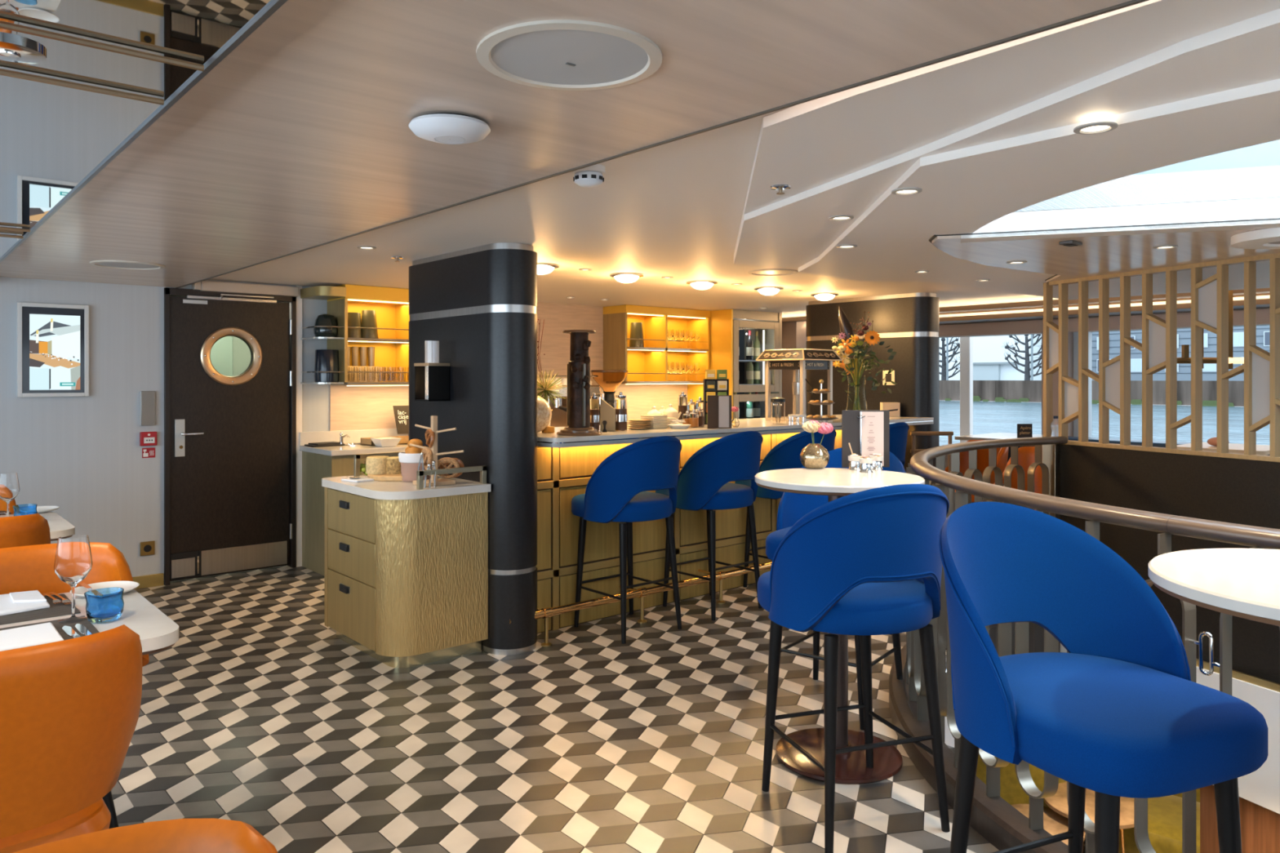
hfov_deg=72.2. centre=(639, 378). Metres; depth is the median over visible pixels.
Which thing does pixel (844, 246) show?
recessed light
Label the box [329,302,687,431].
wall
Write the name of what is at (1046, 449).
railing
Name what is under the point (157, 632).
dining table
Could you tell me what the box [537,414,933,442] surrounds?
countertop
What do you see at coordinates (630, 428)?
plate
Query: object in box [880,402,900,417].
box
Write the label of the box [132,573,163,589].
baseboard
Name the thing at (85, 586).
butter knife
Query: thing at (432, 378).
wall lantern
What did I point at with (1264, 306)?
trim
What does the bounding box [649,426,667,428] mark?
plate
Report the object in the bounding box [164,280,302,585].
door
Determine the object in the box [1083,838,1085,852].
floor
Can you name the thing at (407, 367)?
tumbler
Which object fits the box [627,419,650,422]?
plate
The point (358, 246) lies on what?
recessed light
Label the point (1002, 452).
dining chair
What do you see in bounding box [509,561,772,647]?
rail
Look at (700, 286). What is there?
diffuser
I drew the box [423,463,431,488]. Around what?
tongs
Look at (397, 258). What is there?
sprinkler
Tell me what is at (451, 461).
pretzel
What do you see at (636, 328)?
vase
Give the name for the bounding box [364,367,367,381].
tumbler
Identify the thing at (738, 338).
tall cabinet
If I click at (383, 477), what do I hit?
board
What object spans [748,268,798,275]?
ceiling speaker
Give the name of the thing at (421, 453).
tongs
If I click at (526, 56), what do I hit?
grille
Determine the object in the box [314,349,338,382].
vase
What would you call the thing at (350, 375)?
tumbler
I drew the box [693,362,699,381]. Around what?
glass
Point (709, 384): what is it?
box
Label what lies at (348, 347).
glass
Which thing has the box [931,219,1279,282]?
trim
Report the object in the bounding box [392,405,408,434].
sign
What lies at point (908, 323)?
pillar
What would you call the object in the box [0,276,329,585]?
wall
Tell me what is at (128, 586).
plate
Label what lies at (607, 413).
box
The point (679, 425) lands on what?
dish
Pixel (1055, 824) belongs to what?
side table
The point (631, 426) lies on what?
plate
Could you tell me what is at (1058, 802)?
side table
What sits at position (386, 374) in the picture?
tumbler
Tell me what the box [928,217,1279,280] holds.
trim
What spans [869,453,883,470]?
sugar pot
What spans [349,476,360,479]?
bowl
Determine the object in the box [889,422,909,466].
bar stool
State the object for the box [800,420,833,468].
flower vase
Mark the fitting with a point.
(18, 51)
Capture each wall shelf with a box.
[327,284,409,386]
[603,304,711,384]
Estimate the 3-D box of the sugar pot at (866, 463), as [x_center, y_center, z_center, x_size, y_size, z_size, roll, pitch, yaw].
[0.874,0.331,3.391,0.054,0.062,0.054,0,0,-41]
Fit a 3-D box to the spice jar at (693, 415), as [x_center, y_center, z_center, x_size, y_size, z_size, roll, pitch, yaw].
[0.342,0.251,5.550,0.060,0.114,0.060,0,0,-41]
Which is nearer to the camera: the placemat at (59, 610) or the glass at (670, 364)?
the placemat at (59, 610)
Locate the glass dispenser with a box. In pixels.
[770,397,785,424]
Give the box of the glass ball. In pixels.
[537,395,551,432]
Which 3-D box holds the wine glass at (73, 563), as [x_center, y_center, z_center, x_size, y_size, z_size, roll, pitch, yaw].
[-1.520,0.537,2.355,0.088,0.225,0.088,0,0,-41]
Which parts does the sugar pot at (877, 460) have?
pot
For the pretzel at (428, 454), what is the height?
0.115 m
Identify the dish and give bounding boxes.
[541,426,554,433]
[667,419,691,428]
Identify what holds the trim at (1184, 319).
attached to the wall at (946, 455)
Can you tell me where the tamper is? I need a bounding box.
[602,420,607,432]
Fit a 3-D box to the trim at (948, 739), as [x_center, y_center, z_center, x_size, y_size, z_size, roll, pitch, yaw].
[2.334,1.675,2.747,2.288,0.690,4.463,0,0,-23]
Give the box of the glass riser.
[352,366,378,382]
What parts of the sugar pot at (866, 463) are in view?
pot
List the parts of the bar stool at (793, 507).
seat, leg, backrest, leg, leg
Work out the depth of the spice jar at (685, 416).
5.62 m
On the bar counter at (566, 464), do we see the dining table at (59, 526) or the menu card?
the menu card
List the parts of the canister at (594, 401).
lid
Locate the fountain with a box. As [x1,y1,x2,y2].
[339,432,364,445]
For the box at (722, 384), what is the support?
in the rack
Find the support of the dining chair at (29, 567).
on the floor at (259, 716)
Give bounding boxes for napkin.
[0,590,49,616]
[0,622,63,651]
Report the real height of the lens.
0.030 m
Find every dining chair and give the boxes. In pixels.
[0,498,16,515]
[0,513,50,548]
[0,542,149,828]
[0,624,142,852]
[13,818,277,852]
[945,440,1008,502]
[993,446,1041,510]
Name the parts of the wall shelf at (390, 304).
panel, shelf, panel, shelf, guard rail, guard rail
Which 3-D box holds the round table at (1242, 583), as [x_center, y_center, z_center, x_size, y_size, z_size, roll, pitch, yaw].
[1.262,0.881,1.569,0.612,1.038,0.612,0,0,-41]
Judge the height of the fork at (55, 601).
0.009 m
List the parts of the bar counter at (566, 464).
panel, panel, panel, panel, panel, panel, rail, rail, panel, panel, panel, panel, panel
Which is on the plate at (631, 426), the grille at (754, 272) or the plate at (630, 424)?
the plate at (630, 424)
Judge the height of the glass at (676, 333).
0.190 m
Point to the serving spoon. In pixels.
(353, 477)
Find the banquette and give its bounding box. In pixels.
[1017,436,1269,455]
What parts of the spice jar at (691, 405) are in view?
glass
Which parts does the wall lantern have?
plate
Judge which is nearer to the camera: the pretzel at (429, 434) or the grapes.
the pretzel at (429, 434)
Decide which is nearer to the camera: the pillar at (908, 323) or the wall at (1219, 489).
the wall at (1219, 489)
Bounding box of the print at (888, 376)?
[885,373,891,382]
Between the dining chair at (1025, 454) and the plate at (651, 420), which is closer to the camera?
the plate at (651, 420)
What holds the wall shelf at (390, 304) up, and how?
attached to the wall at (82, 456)
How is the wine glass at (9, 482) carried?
on the dining table at (59, 526)
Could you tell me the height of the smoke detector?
0.062 m
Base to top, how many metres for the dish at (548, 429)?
0.036 m
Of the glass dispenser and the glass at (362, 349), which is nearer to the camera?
the glass dispenser
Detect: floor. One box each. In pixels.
[111,565,1279,852]
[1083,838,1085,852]
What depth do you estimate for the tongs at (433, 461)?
4.27 m
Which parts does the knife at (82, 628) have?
handle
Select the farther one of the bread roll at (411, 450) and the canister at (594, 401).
the canister at (594, 401)
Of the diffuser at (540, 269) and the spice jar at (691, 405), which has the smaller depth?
the diffuser at (540, 269)
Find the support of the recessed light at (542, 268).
attached to the ceiling at (674, 209)
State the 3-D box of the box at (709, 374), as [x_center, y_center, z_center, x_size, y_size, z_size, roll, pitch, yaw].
[0.477,-0.028,5.939,0.062,0.062,0.091,0,0,0]
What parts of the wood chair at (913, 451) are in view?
leg, rail, rail, leg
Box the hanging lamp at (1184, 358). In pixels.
[1177,289,1244,368]
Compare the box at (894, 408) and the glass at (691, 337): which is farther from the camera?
the glass at (691, 337)
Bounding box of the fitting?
[0,36,46,63]
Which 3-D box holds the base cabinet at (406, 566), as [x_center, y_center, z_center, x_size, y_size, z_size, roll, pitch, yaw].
[-1.238,0.907,4.567,0.560,0.985,0.832,0,0,-41]
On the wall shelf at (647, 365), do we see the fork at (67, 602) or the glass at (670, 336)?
the glass at (670, 336)
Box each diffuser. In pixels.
[537,266,554,274]
[614,275,639,283]
[690,282,713,289]
[757,288,779,295]
[814,294,835,300]
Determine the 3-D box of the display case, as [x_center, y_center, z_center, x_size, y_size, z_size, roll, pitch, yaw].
[1.177,0.049,6.497,0.454,0.522,0.454,0,0,-41]
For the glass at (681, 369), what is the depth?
8.75 m
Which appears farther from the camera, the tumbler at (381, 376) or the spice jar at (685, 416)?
the tumbler at (381, 376)
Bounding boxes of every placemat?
[0,511,10,515]
[0,593,80,625]
[0,615,99,640]
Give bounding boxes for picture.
[29,313,79,390]
[882,370,895,385]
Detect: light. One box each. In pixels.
[356,245,376,248]
[408,112,490,144]
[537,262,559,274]
[578,268,591,271]
[609,272,643,283]
[686,280,717,289]
[753,286,783,295]
[782,297,1058,317]
[810,292,838,300]
[828,214,853,220]
[835,244,857,248]
[891,186,922,195]
[914,270,928,272]
[939,295,1269,317]
[976,279,990,281]
[1006,260,1026,263]
[1073,121,1117,134]
[1152,244,1177,248]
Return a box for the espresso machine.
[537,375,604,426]
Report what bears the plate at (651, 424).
on the plate at (657, 425)
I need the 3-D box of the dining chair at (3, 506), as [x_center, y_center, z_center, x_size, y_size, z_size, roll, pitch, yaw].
[-3.220,0.962,4.037,0.614,0.882,0.527,0,0,-41]
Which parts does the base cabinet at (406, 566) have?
pull, pull, pull, handle plate, handle plate, handle plate, drawer, drawer, drawer, brass guard, brass guard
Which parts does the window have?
post, frame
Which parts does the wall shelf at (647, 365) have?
panel, panel, shelf, guard rail, guard rail, shelf, panel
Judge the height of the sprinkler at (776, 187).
0.025 m
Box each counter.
[299,418,678,575]
[536,414,933,633]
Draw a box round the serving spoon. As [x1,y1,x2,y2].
[349,476,369,479]
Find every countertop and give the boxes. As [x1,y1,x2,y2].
[299,442,408,456]
[321,475,491,499]
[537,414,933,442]
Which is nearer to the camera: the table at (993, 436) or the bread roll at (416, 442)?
the bread roll at (416, 442)
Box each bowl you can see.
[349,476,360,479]
[370,436,401,447]
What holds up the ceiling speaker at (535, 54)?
attached to the ceiling at (300, 138)
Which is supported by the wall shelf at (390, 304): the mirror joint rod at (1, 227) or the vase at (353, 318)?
the vase at (353, 318)
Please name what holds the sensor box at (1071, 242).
attached to the trim at (1097, 255)
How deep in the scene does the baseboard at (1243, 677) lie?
4.25 m
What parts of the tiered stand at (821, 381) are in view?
tier plate, rod, tier plate, tier plate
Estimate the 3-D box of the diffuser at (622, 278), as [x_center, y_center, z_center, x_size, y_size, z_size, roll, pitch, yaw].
[-0.088,-0.657,5.826,0.168,0.046,0.168,0,0,-41]
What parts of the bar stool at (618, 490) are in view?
leg, seat, leg, leg, backrest, leg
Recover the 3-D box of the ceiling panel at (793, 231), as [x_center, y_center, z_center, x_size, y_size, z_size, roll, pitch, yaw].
[1.962,-0.661,1.602,1.481,0.053,7.132,0,0,-28]
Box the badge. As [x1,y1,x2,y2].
[565,62,575,66]
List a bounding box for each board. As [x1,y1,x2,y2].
[367,473,402,481]
[1017,423,1032,438]
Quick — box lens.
[1269,241,1279,244]
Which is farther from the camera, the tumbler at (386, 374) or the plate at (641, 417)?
the tumbler at (386, 374)
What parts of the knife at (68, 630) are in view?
blade, handle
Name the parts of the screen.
frosted panel, frosted panel, frosted panel, frosted panel, rail, rail, frosted panel, frosted panel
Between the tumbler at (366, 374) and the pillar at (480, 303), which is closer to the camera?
the pillar at (480, 303)
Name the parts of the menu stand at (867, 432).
holder rod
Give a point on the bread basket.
(1213, 441)
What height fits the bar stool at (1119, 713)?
1.093 m
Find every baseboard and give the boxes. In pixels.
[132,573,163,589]
[1195,658,1279,692]
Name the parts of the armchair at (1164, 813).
backrest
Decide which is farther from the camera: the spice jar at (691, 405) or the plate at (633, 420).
the spice jar at (691, 405)
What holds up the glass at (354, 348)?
on the glass riser
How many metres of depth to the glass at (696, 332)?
8.89 m
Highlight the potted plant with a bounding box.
[537,319,565,426]
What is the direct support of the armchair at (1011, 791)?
on the floor at (1084, 842)
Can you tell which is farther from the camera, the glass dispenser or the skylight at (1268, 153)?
the glass dispenser
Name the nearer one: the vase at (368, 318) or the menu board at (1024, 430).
the vase at (368, 318)
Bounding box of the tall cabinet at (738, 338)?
[687,309,782,419]
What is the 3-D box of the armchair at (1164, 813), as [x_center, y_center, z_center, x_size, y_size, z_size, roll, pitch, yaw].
[3.545,2.897,5.721,0.940,0.813,0.830,0,0,41]
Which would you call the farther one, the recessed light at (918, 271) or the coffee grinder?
the coffee grinder
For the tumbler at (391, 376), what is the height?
0.111 m
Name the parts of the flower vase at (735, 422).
glass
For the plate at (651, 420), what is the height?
0.010 m
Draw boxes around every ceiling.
[0,0,274,258]
[0,0,1130,287]
[207,104,1279,315]
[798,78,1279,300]
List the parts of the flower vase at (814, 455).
glass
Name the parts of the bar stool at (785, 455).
leg, backrest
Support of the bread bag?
on the board at (383, 477)
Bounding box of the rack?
[703,378,728,424]
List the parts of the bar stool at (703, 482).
leg, leg, leg, backrest, seat, leg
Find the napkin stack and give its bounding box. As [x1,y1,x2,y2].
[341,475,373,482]
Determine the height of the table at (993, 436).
0.870 m
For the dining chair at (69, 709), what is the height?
0.882 m
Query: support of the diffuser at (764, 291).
attached to the globe light at (766, 291)
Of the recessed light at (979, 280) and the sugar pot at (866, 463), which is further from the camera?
the recessed light at (979, 280)
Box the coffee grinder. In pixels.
[591,369,627,424]
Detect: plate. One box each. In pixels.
[36,506,59,513]
[70,581,139,596]
[626,421,650,423]
[626,422,650,425]
[626,425,650,427]
[626,426,650,429]
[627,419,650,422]
[640,414,667,417]
[640,417,667,418]
[640,418,667,421]
[646,422,666,425]
[648,424,667,426]
[649,420,667,422]
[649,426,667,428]
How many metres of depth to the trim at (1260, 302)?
7.93 m
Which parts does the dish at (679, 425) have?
dish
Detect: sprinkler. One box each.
[391,256,404,262]
[770,184,791,194]
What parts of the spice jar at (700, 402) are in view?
glass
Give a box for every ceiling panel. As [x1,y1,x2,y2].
[733,8,1279,267]
[743,0,1279,214]
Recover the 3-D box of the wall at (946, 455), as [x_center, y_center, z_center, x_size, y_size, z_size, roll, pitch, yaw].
[5.278,0.275,7.729,0.120,2.350,11.700,0,0,-41]
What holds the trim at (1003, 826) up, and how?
attached to the wall at (1219, 489)
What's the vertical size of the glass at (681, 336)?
0.190 m
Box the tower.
[556,329,602,435]
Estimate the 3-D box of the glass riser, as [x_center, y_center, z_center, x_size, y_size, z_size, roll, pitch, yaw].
[-2.186,-0.033,6.757,0.350,0.122,0.055,0,0,-41]
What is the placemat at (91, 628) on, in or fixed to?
on the dining table at (157, 632)
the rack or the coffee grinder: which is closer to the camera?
the rack
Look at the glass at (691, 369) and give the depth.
8.85 m
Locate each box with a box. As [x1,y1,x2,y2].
[600,398,615,431]
[705,369,715,378]
[705,380,715,390]
[705,391,715,401]
[705,402,707,412]
[705,413,707,423]
[716,369,727,378]
[717,380,727,390]
[717,391,727,395]
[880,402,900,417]
[1058,240,1082,246]
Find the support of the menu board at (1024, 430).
on the table
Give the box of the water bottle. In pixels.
[1050,415,1058,436]
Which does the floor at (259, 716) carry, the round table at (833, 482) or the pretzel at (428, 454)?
the round table at (833, 482)
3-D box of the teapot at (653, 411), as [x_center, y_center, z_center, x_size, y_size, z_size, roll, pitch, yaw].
[0.099,0.246,5.756,0.116,0.128,0.096,0,0,-41]
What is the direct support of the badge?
attached to the ceiling speaker at (535, 54)
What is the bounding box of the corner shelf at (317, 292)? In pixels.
[300,285,346,383]
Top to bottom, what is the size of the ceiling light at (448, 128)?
0.043 m
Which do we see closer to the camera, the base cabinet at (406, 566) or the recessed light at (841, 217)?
the recessed light at (841, 217)
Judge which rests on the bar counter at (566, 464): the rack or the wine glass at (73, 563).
the rack
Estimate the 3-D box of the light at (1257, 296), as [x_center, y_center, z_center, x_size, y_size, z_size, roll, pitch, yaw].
[4.479,-0.621,7.032,0.098,0.018,11.500,0,0,-41]
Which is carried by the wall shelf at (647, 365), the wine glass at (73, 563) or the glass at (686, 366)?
the glass at (686, 366)
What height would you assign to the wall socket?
0.092 m
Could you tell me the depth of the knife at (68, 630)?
2.23 m
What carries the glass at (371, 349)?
on the glass riser
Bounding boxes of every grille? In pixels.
[95,262,159,268]
[490,29,648,84]
[752,270,794,275]
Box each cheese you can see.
[365,455,388,474]
[386,456,401,474]
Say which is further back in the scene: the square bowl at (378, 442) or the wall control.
the square bowl at (378, 442)
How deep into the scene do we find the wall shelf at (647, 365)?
8.62 m
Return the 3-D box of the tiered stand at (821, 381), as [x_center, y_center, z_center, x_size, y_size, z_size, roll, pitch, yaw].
[1.271,0.159,6.150,0.230,0.302,0.230,0,0,-41]
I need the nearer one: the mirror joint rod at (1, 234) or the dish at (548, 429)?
the mirror joint rod at (1, 234)
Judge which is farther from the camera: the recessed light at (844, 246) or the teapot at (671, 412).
the teapot at (671, 412)
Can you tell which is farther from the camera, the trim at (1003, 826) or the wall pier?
the wall pier
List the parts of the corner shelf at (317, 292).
shelf, shelf, guard rail, guard rail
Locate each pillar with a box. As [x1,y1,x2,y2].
[408,242,537,655]
[806,292,939,471]
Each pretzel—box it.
[421,448,432,470]
[424,429,435,448]
[437,457,459,478]
[439,457,464,477]
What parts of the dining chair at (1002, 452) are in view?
seat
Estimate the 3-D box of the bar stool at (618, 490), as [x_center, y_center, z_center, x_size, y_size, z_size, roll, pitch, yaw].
[-0.056,0.855,4.914,0.567,1.093,0.608,0,0,-41]
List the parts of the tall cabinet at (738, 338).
panel, door, glass, door, glass, panel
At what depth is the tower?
4.79 m
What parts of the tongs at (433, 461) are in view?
arm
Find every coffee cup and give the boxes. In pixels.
[561,377,567,385]
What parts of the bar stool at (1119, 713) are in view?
leg, backrest, leg, leg, seat, leg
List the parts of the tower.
carved knob, carved knob, carved knob, carved knob, carved knob, carved knob, carved knob, carved knob, carved knob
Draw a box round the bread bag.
[398,451,431,482]
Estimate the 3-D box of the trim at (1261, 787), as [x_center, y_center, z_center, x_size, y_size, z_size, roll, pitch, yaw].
[3.352,1.758,3.318,0.050,0.565,4.400,0,0,-23]
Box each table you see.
[0,511,75,541]
[0,589,178,655]
[755,467,924,784]
[954,432,1043,462]
[1011,804,1085,845]
[1043,782,1133,852]
[1147,548,1279,626]
[1177,442,1269,455]
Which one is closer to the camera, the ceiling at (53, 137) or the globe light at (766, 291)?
the ceiling at (53, 137)
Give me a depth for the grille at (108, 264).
4.77 m
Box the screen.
[1043,253,1279,462]
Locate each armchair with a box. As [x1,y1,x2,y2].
[976,755,1066,808]
[1119,788,1199,852]
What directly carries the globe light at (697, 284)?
attached to the ceiling at (674, 209)
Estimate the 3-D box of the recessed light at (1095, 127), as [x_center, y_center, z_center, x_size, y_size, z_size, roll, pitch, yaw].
[1.105,-0.607,2.131,0.096,0.006,0.096,0,0,-41]
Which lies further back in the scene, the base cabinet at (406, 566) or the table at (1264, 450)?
the table at (1264, 450)
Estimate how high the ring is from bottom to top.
0.041 m
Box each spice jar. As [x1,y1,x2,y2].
[678,391,687,422]
[682,410,688,424]
[686,399,695,413]
[688,408,698,427]
[695,397,703,409]
[695,406,703,426]
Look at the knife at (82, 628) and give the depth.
2.25 m
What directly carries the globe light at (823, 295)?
attached to the ceiling at (674, 209)
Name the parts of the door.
lock plate, hatch plate, hatch frame, handle, kick plate, porthole glass, closer arm, trim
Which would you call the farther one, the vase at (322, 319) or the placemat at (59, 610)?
the vase at (322, 319)
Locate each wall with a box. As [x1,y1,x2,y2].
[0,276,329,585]
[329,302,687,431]
[939,306,1269,467]
[1059,444,1279,852]
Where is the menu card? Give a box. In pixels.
[707,395,731,428]
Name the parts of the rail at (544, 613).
post, post, post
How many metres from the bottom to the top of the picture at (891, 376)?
0.120 m
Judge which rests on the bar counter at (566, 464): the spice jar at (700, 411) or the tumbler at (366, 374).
the spice jar at (700, 411)
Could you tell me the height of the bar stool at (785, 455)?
1.093 m
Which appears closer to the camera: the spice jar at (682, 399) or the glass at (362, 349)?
the spice jar at (682, 399)
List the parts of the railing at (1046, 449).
post, handrail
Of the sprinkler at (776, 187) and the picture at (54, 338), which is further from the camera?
the picture at (54, 338)
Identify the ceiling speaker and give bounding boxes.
[89,260,164,269]
[475,19,662,90]
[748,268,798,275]
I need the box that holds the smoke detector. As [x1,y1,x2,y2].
[571,164,605,187]
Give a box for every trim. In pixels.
[0,0,287,262]
[175,0,1148,288]
[888,622,1067,852]
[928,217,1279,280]
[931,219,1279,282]
[938,308,1269,337]
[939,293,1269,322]
[939,305,1269,324]
[944,716,954,747]
[960,212,1279,242]
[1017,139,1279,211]
[1060,644,1279,813]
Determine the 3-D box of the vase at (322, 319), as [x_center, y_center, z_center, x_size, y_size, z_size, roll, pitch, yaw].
[-2.324,-0.388,6.494,0.176,0.175,0.176,0,0,-41]
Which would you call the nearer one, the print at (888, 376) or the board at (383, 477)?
the board at (383, 477)
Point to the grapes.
(362, 466)
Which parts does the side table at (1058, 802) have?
leg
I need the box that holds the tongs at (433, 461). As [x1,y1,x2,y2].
[428,460,435,488]
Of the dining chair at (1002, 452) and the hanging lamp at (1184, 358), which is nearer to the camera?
the hanging lamp at (1184, 358)
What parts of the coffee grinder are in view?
hopper lid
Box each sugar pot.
[848,442,862,470]
[858,455,873,472]
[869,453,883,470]
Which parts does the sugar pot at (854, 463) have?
pot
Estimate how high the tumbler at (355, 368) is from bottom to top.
0.111 m
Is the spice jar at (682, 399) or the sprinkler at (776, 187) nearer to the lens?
the sprinkler at (776, 187)
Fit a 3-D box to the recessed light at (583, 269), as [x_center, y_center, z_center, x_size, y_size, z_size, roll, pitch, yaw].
[-0.345,-0.687,5.542,0.080,0.006,0.080,0,0,-41]
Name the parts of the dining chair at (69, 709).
seat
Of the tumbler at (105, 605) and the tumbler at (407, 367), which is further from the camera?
the tumbler at (407, 367)
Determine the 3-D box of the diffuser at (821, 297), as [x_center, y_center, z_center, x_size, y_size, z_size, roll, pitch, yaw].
[1.506,-0.657,7.158,0.168,0.046,0.168,0,0,-41]
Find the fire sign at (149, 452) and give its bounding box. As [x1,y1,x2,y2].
[142,447,155,457]
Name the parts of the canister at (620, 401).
lid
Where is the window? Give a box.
[939,324,1269,445]
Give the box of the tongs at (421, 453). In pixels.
[417,452,423,470]
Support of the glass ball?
on the bar counter at (566, 464)
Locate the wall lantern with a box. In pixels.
[413,340,449,400]
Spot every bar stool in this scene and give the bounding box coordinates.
[571,435,681,644]
[662,431,763,620]
[742,428,836,587]
[757,484,950,852]
[765,447,906,729]
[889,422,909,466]
[938,502,1267,852]
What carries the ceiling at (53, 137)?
attached to the ceiling at (300, 138)
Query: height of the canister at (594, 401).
0.224 m
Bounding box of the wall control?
[139,391,155,426]
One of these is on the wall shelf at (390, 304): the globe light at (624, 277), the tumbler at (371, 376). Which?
the tumbler at (371, 376)
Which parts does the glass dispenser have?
lid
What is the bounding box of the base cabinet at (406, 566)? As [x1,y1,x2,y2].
[321,451,491,667]
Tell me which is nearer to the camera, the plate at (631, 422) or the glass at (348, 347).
the plate at (631, 422)
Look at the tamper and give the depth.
5.04 m
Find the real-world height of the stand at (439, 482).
0.345 m
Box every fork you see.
[40,592,65,604]
[47,591,75,604]
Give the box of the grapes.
[360,461,367,475]
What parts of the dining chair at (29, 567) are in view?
backrest, leg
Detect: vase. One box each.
[313,314,337,337]
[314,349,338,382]
[347,312,361,337]
[360,310,378,338]
[629,322,644,347]
[731,406,739,426]
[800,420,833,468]
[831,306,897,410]
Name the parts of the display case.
post, glass pane, roof trim, roof trim, roof trim, post, glass pane, post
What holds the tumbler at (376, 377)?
on the wall shelf at (390, 304)
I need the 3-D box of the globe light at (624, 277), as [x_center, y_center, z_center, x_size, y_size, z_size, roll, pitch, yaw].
[-0.088,-0.662,5.826,0.224,0.056,0.224,0,0,-41]
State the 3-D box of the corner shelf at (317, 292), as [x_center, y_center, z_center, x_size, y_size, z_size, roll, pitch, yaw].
[-2.333,-0.312,6.461,0.200,0.705,0.363,0,0,-41]
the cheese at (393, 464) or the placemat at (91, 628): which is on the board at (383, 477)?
the cheese at (393, 464)
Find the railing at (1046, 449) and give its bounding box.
[906,435,1279,852]
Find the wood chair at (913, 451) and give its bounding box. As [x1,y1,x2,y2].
[910,431,953,472]
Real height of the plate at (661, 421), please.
0.010 m
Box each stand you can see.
[409,415,463,486]
[805,379,838,422]
[841,409,889,467]
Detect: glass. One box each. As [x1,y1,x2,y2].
[0,472,19,516]
[53,534,92,623]
[347,346,350,365]
[351,346,358,366]
[360,346,366,366]
[368,346,374,366]
[667,328,673,348]
[667,361,673,381]
[672,329,679,348]
[672,362,679,381]
[678,329,684,348]
[678,362,684,381]
[683,362,689,381]
[684,329,689,348]
[688,330,694,348]
[688,362,694,381]
[693,330,699,349]
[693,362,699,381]
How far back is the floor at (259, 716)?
3.44 m
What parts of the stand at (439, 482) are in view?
post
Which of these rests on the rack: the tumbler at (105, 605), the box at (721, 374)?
the box at (721, 374)
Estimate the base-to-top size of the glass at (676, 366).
0.190 m
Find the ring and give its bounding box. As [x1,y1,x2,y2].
[1231,227,1279,248]
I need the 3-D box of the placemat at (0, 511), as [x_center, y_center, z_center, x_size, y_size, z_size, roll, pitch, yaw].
[-3.234,0.649,4.157,0.400,0.002,0.200,0,0,-41]
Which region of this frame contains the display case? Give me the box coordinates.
[755,348,842,422]
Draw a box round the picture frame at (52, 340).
[16,302,88,397]
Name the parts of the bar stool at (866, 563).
leg, leg, seat, backrest, leg, leg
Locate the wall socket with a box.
[140,540,155,555]
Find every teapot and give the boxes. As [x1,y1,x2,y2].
[646,406,664,414]
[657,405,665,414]
[662,404,681,419]
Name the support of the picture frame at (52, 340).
attached to the wall at (82, 456)
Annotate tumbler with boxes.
[12,503,37,515]
[84,586,124,623]
[347,366,354,382]
[354,366,356,381]
[355,366,364,381]
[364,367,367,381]
[366,366,375,381]
[374,367,377,381]
[377,366,386,381]
[385,367,387,381]
[386,367,395,381]
[395,367,397,381]
[397,367,405,381]
[407,367,408,381]
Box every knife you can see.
[62,626,80,638]
[74,623,92,635]
[78,582,93,591]
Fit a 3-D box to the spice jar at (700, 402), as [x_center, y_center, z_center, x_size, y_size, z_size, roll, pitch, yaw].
[0.410,0.219,6.000,0.060,0.180,0.060,0,0,-41]
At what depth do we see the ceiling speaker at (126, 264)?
4.76 m
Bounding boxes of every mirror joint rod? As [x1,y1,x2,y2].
[0,226,30,231]
[0,233,23,238]
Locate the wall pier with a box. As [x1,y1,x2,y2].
[782,321,806,349]
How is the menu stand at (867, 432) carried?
on the round table at (833, 482)
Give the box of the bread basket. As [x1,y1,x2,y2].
[1207,437,1229,446]
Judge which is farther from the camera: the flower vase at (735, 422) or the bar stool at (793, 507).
the flower vase at (735, 422)
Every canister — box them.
[590,392,599,431]
[613,391,627,431]
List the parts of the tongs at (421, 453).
arm, arm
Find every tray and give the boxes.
[304,441,345,447]
[304,444,345,447]
[360,435,408,445]
[550,424,599,426]
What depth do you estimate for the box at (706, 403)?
5.89 m
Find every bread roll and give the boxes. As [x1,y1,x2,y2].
[404,447,421,453]
[407,438,422,448]
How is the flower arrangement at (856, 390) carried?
on the bar counter at (566, 464)

